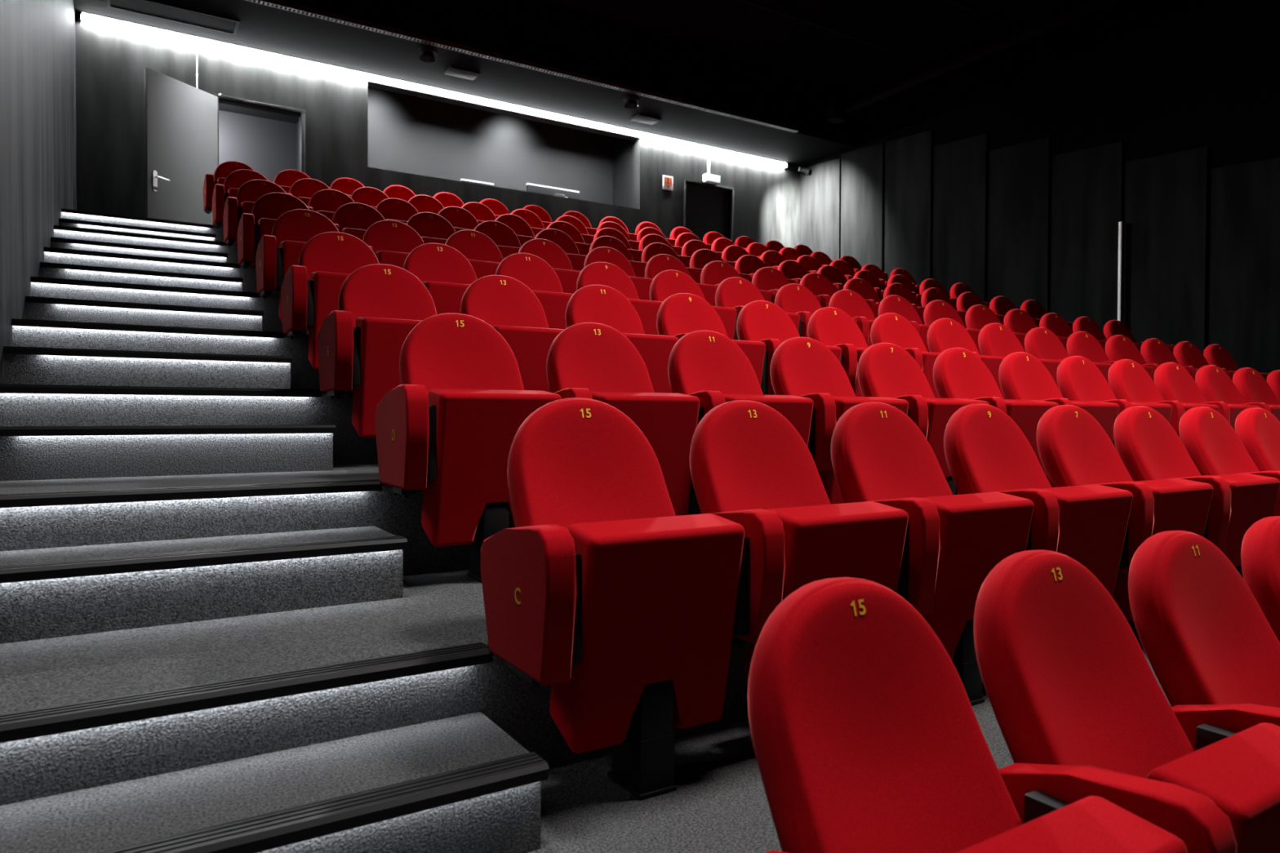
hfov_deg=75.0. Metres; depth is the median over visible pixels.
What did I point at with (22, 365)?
step
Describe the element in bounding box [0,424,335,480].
step
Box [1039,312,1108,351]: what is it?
seat
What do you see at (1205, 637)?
seat
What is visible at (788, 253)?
seat
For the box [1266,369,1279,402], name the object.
seat
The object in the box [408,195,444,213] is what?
seat
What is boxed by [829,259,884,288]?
seat
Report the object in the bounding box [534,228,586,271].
seat
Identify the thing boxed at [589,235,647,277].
seat
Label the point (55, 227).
stair nosing
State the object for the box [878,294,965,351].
seat
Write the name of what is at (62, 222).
step
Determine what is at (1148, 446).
seat
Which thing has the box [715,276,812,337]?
seat
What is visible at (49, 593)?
step
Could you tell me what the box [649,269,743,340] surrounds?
seat
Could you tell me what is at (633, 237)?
seat
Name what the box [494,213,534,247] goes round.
seat
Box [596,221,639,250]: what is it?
seat
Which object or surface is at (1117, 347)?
seat
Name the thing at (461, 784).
step
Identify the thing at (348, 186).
seat
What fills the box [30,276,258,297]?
stair nosing
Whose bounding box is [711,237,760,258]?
seat
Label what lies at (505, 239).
seat
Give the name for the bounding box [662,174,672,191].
notice
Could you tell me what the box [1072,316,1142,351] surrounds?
seat
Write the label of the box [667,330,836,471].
seat
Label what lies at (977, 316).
seat
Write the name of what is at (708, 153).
cable conduit
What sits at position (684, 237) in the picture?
seat
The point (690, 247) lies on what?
seat
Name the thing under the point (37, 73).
wall
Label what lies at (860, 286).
seat
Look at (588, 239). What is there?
seat
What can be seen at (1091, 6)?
cable tray
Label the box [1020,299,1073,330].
seat
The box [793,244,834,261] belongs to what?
seat
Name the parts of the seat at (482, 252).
backrest, seat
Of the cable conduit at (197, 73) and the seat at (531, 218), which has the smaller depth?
the seat at (531, 218)
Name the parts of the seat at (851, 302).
backrest, seat, armrest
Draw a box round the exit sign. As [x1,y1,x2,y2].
[702,173,719,184]
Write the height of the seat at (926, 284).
0.906 m
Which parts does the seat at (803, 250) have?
backrest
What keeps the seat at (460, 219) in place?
on the floor
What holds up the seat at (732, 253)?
on the floor
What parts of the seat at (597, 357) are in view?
backrest, seat, armrest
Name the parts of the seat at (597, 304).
backrest, seat, armrest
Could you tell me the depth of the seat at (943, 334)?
5.78 m
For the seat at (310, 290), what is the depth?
4.20 m
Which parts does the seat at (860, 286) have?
backrest, seat, armrest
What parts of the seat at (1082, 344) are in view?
backrest, seat, armrest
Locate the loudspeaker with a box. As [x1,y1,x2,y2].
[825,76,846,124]
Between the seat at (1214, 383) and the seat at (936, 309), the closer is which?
the seat at (1214, 383)
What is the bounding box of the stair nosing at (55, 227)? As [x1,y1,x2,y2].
[53,225,225,245]
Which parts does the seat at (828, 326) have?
backrest, seat, armrest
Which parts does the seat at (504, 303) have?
backrest, seat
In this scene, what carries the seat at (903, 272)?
on the floor
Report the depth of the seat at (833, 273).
9.12 m
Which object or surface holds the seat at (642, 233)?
on the floor
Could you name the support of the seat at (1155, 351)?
on the floor
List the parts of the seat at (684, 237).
backrest, seat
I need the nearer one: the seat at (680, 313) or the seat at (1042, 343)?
the seat at (680, 313)
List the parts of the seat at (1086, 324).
backrest, seat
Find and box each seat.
[203,160,275,226]
[212,168,292,244]
[222,179,313,265]
[237,192,339,268]
[255,208,373,334]
[273,169,311,193]
[280,231,417,391]
[288,178,330,206]
[307,189,354,221]
[317,263,484,437]
[329,177,364,196]
[331,202,385,240]
[350,186,388,208]
[362,219,424,268]
[375,198,418,224]
[375,312,592,582]
[382,185,415,201]
[403,243,476,314]
[406,212,455,244]
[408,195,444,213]
[432,191,464,208]
[437,206,478,231]
[444,229,502,279]
[460,275,564,392]
[461,202,496,224]
[474,220,520,259]
[479,198,509,217]
[480,397,785,799]
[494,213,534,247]
[495,253,573,328]
[511,208,544,237]
[518,238,581,293]
[522,204,552,229]
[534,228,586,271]
[546,221,591,255]
[546,322,725,515]
[555,215,594,244]
[562,210,597,235]
[565,284,688,393]
[576,262,662,334]
[583,246,653,300]
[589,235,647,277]
[593,227,643,262]
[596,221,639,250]
[599,216,637,240]
[635,222,675,246]
[636,226,682,255]
[639,234,691,267]
[641,242,702,284]
[644,253,719,306]
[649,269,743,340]
[656,293,782,395]
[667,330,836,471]
[670,226,711,248]
[675,232,723,257]
[681,240,736,268]
[689,248,754,282]
[689,400,940,680]
[700,260,778,303]
[702,231,746,249]
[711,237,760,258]
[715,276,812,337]
[721,244,778,269]
[734,235,755,248]
[734,254,801,284]
[736,300,857,392]
[746,242,795,261]
[747,577,1236,852]
[751,266,831,307]
[760,250,817,273]
[764,240,784,252]
[769,337,928,504]
[774,283,869,345]
[777,260,843,291]
[778,247,827,266]
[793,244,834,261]
[795,255,852,280]
[799,272,876,318]
[807,306,923,396]
[809,251,859,273]
[817,265,881,301]
[828,289,919,346]
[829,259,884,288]
[831,401,1059,706]
[839,255,888,280]
[843,278,917,318]
[853,270,916,300]
[857,342,1006,494]
[861,263,915,288]
[870,312,980,398]
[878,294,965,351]
[883,283,925,324]
[887,274,922,306]
[889,267,919,294]
[919,278,957,311]
[920,287,967,328]
[923,299,981,355]
[927,318,1005,399]
[933,347,1072,476]
[943,403,1154,597]
[950,282,990,307]
[956,292,1004,324]
[964,304,1026,352]
[973,549,1279,852]
[977,323,1064,390]
[989,296,1040,327]
[998,351,1131,487]
[1004,308,1068,352]
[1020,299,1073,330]
[1024,327,1115,382]
[1035,404,1231,647]
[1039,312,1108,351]
[1056,355,1184,437]
[1066,331,1158,382]
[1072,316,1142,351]
[1103,320,1174,353]
[1105,334,1196,381]
[1107,359,1230,423]
[1113,405,1279,578]
[1128,530,1279,707]
[1140,337,1229,376]
[1154,362,1271,431]
[1173,341,1235,381]
[1178,406,1279,475]
[1195,364,1279,421]
[1203,344,1269,382]
[1232,367,1279,404]
[1235,407,1279,471]
[1240,515,1279,642]
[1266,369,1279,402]
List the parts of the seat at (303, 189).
seat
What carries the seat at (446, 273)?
on the floor
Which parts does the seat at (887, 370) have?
backrest, seat, armrest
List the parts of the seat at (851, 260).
backrest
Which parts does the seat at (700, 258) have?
backrest, seat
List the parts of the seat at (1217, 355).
backrest, seat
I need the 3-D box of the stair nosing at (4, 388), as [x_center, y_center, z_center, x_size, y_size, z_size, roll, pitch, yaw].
[-1.840,-0.138,3.246,1.135,0.033,0.071,0,1,-32]
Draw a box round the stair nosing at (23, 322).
[11,318,284,338]
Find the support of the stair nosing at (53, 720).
attached to the floor
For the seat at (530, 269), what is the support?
on the floor
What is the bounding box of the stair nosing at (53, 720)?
[0,642,493,743]
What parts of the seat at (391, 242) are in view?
seat, backrest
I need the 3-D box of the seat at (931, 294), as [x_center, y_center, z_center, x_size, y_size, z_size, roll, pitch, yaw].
[3.198,-0.988,8.524,0.578,0.906,0.529,0,1,-32]
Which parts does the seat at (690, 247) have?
backrest, seat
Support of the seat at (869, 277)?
on the floor
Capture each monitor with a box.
[460,178,493,186]
[526,182,579,199]
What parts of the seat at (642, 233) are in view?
backrest, seat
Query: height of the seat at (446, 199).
0.906 m
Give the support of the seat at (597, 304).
on the floor
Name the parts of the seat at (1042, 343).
backrest, seat, armrest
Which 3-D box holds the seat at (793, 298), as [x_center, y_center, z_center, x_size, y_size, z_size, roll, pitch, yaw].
[1.323,-0.639,6.242,0.578,0.906,0.529,0,1,-32]
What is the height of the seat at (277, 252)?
0.906 m
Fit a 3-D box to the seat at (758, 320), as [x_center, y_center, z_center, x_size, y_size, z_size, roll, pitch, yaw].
[0.873,-0.300,4.849,0.578,0.906,0.529,0,1,-32]
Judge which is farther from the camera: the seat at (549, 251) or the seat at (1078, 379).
the seat at (549, 251)
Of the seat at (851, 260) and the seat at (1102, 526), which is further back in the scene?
the seat at (851, 260)
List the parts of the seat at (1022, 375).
backrest, seat, armrest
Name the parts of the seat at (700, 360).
backrest, seat, armrest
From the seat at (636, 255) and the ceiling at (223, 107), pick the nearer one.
the seat at (636, 255)
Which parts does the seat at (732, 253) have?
backrest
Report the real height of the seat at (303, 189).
0.906 m
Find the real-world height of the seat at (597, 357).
0.906 m
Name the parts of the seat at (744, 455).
backrest, seat, armrest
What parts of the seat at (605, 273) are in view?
backrest, seat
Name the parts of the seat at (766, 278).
backrest, seat, armrest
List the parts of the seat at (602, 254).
backrest, seat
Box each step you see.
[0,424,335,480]
[0,525,407,644]
[0,711,549,852]
[3,346,293,388]
[25,296,263,331]
[40,262,243,291]
[50,236,227,262]
[58,217,215,240]
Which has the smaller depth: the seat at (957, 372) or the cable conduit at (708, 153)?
the seat at (957, 372)
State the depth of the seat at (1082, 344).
6.69 m
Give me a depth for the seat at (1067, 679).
1.59 m
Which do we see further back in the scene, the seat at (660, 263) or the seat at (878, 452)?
the seat at (660, 263)
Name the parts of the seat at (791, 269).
backrest, armrest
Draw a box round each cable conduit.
[195,44,198,88]
[706,151,710,173]
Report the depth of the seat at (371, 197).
8.35 m
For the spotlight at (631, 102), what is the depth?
11.83 m
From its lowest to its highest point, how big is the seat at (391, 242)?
0.906 m
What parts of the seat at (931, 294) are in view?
backrest, seat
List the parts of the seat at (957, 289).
backrest, seat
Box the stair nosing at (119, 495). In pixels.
[0,479,382,507]
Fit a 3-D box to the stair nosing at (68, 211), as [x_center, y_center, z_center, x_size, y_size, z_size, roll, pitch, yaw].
[-4.346,-1.803,7.252,1.135,0.033,0.071,0,1,-32]
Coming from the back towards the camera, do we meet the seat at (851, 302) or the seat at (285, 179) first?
the seat at (285, 179)
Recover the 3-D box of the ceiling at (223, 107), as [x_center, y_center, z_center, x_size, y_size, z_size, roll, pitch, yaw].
[-5.380,-4.430,11.052,1.800,0.080,1.420,0,1,-32]
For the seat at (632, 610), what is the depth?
1.88 m
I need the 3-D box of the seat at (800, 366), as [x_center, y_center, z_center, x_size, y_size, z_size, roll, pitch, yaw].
[0.899,0.036,3.752,0.578,0.906,0.529,0,1,-32]
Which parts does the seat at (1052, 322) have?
backrest, seat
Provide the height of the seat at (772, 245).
0.906 m
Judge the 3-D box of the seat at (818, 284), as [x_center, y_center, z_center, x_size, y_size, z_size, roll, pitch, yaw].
[1.772,-0.979,7.636,0.578,0.906,0.529,0,1,-32]
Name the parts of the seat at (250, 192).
armrest, seat, backrest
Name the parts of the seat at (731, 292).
backrest, seat, armrest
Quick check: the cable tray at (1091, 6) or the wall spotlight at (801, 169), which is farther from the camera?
the wall spotlight at (801, 169)
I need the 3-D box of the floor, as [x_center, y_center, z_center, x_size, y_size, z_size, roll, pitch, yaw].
[2.065,0.116,6.225,10.915,3.790,14.380,0,1,-32]
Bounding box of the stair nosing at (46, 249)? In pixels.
[44,246,239,268]
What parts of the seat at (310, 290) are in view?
armrest, seat, backrest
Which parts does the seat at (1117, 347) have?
backrest, armrest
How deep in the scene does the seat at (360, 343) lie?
3.41 m
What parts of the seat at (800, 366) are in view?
backrest, seat, armrest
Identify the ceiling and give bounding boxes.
[73,0,1066,167]
[218,102,298,124]
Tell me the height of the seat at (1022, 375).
0.906 m
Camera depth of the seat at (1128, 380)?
5.28 m
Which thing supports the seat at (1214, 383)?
on the floor
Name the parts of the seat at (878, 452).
backrest, seat, armrest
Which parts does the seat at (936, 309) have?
backrest, seat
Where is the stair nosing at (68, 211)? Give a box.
[61,208,213,228]
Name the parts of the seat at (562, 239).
backrest, seat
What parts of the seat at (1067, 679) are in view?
backrest, seat, armrest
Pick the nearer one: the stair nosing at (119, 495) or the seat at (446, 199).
the stair nosing at (119, 495)
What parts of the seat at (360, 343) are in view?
armrest, seat, backrest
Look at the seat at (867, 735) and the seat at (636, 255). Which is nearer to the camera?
the seat at (867, 735)
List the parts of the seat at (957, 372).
backrest, seat, armrest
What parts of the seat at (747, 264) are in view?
backrest, seat, armrest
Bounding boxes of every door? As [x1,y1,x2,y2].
[144,66,305,224]
[683,178,733,242]
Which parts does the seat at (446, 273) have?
backrest, seat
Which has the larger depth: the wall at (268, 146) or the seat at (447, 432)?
the wall at (268, 146)
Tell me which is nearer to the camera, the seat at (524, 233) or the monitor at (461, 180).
the seat at (524, 233)
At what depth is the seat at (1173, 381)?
5.57 m
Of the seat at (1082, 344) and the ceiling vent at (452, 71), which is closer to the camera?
the seat at (1082, 344)
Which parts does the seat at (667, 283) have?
backrest, seat, armrest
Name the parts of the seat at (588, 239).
backrest, seat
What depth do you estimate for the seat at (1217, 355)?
7.88 m
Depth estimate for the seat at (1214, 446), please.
3.90 m
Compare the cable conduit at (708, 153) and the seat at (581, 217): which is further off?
the cable conduit at (708, 153)
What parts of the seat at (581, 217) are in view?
backrest, seat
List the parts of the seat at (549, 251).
backrest, seat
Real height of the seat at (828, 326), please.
0.906 m
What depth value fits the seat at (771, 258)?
9.90 m
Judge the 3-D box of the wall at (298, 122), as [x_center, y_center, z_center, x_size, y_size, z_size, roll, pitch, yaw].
[-4.586,-3.139,11.569,0.080,2.672,1.420,0,1,-32]
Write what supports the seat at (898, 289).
on the floor
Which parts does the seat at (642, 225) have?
backrest, seat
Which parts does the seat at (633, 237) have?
backrest, seat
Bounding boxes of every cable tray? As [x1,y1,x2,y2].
[244,0,798,133]
[842,0,1123,113]
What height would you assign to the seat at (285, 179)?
0.906 m
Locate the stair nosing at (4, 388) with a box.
[0,383,322,397]
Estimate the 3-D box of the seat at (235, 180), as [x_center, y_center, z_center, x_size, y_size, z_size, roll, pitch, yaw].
[-3.566,-1.952,7.650,0.630,0.906,0.522,0,1,-32]
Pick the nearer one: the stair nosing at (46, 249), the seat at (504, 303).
the seat at (504, 303)
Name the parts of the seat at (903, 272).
backrest, seat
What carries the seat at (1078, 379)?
on the floor
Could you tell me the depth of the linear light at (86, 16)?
11.17 m
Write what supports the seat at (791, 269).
on the floor
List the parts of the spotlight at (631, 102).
lamp shade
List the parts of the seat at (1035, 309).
backrest, seat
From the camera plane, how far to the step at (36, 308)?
4.53 m
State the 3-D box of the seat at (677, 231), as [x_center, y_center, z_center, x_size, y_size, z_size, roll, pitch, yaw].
[0.718,-2.317,11.433,0.578,0.906,0.529,0,1,-32]
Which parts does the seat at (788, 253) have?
backrest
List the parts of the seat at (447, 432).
armrest, backrest, seat, armrest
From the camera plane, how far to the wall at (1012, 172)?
10.54 m
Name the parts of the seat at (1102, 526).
backrest, seat, armrest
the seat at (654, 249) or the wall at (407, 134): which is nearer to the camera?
the seat at (654, 249)
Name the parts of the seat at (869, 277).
backrest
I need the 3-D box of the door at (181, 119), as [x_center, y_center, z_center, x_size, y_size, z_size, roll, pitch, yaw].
[-5.038,-2.950,10.126,0.522,2.177,1.919,1,1,40]
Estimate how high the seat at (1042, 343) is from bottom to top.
0.906 m
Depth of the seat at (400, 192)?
9.46 m
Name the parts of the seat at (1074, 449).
backrest, seat, armrest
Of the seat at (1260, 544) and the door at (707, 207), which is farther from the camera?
the door at (707, 207)
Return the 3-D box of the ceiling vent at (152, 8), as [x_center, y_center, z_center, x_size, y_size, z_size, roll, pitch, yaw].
[-5.221,-4.633,9.357,1.280,0.020,0.400,0,1,-32]
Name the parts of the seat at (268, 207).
armrest, seat, backrest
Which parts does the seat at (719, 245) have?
backrest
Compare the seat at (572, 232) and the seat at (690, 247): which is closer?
the seat at (572, 232)
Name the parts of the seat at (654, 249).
backrest, seat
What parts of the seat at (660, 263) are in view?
backrest, seat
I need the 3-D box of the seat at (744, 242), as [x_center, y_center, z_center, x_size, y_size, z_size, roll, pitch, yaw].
[1.669,-2.323,12.025,0.578,0.906,0.529,0,1,-32]
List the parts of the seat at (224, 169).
armrest, seat, backrest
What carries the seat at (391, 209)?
on the floor
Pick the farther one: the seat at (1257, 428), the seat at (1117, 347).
the seat at (1117, 347)
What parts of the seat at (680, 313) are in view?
backrest, seat, armrest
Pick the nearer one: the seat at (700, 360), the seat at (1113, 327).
the seat at (700, 360)
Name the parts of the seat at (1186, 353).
backrest, seat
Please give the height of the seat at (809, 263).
0.906 m
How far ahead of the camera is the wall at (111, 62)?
10.80 m
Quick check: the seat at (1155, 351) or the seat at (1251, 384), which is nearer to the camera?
the seat at (1251, 384)
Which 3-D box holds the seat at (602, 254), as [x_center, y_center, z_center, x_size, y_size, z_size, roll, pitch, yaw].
[-0.130,-0.966,6.452,0.578,0.906,0.529,0,1,-32]
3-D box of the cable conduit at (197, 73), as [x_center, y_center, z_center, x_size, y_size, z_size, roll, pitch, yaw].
[-5.319,-3.983,10.014,0.024,1.220,0.020,0,1,-32]
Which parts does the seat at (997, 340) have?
backrest, seat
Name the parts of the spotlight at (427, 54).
lamp shade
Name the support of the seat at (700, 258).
on the floor
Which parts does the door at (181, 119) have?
handle, panel, frame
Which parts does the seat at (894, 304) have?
backrest, seat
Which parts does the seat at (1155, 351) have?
backrest, armrest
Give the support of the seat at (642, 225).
on the floor
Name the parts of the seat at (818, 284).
backrest, armrest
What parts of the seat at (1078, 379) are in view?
backrest, seat, armrest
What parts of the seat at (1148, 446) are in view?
backrest, seat, armrest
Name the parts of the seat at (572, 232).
backrest, seat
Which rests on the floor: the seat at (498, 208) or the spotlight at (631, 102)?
the seat at (498, 208)
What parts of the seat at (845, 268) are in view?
backrest, armrest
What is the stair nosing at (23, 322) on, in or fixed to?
attached to the floor
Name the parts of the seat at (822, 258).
backrest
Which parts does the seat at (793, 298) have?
backrest, armrest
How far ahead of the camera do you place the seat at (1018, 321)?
7.78 m
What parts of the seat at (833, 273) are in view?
backrest, armrest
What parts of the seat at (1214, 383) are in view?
backrest, seat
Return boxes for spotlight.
[417,46,437,62]
[622,96,639,108]
[798,166,811,175]
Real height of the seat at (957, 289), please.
0.906 m
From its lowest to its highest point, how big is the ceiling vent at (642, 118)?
0.020 m
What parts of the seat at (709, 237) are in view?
backrest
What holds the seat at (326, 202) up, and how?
on the floor
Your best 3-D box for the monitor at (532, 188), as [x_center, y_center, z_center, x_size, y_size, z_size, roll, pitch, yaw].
[-1.338,-3.472,12.844,0.879,0.415,0.160,0,1,-32]
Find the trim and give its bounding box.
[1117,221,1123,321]
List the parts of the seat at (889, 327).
backrest, seat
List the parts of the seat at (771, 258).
backrest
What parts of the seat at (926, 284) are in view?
backrest, seat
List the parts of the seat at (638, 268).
backrest, seat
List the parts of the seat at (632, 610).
armrest, backrest, seat, armrest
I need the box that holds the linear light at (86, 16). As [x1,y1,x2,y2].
[76,10,787,168]
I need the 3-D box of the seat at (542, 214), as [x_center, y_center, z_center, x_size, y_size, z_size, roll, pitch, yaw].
[-1.183,-2.305,10.249,0.578,0.906,0.529,0,1,-32]
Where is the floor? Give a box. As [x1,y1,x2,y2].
[0,212,1171,852]
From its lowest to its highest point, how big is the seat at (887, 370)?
0.906 m
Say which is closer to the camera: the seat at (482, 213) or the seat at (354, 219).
the seat at (354, 219)
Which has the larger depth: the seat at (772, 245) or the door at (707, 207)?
the door at (707, 207)
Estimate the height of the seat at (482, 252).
0.906 m
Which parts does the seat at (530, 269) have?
backrest, seat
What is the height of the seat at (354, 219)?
0.906 m
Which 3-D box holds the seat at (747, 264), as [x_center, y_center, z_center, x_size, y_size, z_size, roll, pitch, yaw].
[1.271,-1.312,8.437,0.578,0.906,0.529,0,1,-32]
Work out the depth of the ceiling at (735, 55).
11.44 m
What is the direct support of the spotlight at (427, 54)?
in the ceiling at (735, 55)
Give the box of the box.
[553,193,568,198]
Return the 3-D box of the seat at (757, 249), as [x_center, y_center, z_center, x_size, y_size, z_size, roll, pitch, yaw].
[1.695,-1.987,10.928,0.578,0.906,0.529,0,1,-32]
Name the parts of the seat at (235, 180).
armrest, seat, backrest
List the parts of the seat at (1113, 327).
backrest, armrest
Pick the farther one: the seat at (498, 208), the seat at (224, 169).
the seat at (498, 208)
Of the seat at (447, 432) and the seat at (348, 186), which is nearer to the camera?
the seat at (447, 432)
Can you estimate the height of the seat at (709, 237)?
0.906 m
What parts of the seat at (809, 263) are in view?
backrest, armrest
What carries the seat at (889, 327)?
on the floor
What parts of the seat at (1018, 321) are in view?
backrest, seat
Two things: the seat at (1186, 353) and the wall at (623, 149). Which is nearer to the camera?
the seat at (1186, 353)
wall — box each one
[0,0,76,383]
[75,13,799,248]
[218,110,297,182]
[297,121,298,170]
[368,87,613,204]
[612,137,633,208]
[800,0,1279,373]
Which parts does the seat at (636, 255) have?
backrest, seat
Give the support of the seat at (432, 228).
on the floor
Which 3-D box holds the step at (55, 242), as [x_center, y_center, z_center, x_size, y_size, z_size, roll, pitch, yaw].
[-3.754,-1.249,6.293,1.123,0.179,0.351,0,1,-32]
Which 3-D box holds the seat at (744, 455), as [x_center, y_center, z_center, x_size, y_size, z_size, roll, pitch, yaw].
[0.449,0.376,2.358,0.578,0.906,0.529,0,1,-32]
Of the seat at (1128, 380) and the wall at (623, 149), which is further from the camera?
the wall at (623, 149)
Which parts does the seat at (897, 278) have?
backrest, seat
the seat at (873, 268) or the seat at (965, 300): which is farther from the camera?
the seat at (873, 268)
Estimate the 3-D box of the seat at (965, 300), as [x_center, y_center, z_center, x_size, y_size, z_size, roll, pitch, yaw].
[3.674,-0.991,8.820,0.578,0.906,0.529,0,1,-32]
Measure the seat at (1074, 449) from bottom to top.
0.906 m
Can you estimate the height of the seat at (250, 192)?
0.906 m
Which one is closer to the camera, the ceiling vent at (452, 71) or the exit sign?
the ceiling vent at (452, 71)
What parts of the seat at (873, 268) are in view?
backrest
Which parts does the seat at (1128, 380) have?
backrest, seat, armrest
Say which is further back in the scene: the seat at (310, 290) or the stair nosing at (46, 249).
the stair nosing at (46, 249)
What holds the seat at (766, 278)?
on the floor
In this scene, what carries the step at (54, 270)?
on the floor
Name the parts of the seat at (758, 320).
backrest, seat, armrest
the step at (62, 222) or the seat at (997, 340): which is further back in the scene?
the step at (62, 222)
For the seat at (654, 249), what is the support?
on the floor
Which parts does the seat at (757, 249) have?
backrest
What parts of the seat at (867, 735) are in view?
armrest, backrest, seat, armrest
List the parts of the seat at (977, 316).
backrest, seat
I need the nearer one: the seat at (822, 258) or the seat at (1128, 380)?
the seat at (1128, 380)
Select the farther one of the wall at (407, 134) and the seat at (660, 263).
the wall at (407, 134)
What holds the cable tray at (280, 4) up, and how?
attached to the ceiling at (735, 55)
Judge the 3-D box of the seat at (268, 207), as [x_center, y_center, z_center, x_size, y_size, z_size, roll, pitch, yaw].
[-2.563,-1.286,6.047,0.630,0.906,0.522,0,1,-32]
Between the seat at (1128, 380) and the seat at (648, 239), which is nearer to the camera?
the seat at (1128, 380)
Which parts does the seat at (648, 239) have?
backrest, seat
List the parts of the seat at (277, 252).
armrest, seat, backrest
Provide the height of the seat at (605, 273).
0.906 m
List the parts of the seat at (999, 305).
backrest, seat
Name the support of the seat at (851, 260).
on the floor
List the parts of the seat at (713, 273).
backrest, seat, armrest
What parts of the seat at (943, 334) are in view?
backrest, seat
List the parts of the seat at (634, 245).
backrest, seat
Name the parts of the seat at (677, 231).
backrest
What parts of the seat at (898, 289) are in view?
backrest, seat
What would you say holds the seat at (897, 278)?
on the floor
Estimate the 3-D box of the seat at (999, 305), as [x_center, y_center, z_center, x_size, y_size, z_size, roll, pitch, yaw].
[4.149,-0.994,9.116,0.578,0.906,0.529,0,1,-32]
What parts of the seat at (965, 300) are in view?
backrest, seat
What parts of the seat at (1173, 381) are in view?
backrest, seat, armrest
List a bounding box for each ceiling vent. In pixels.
[106,0,239,35]
[444,66,479,80]
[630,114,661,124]
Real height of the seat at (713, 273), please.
0.906 m

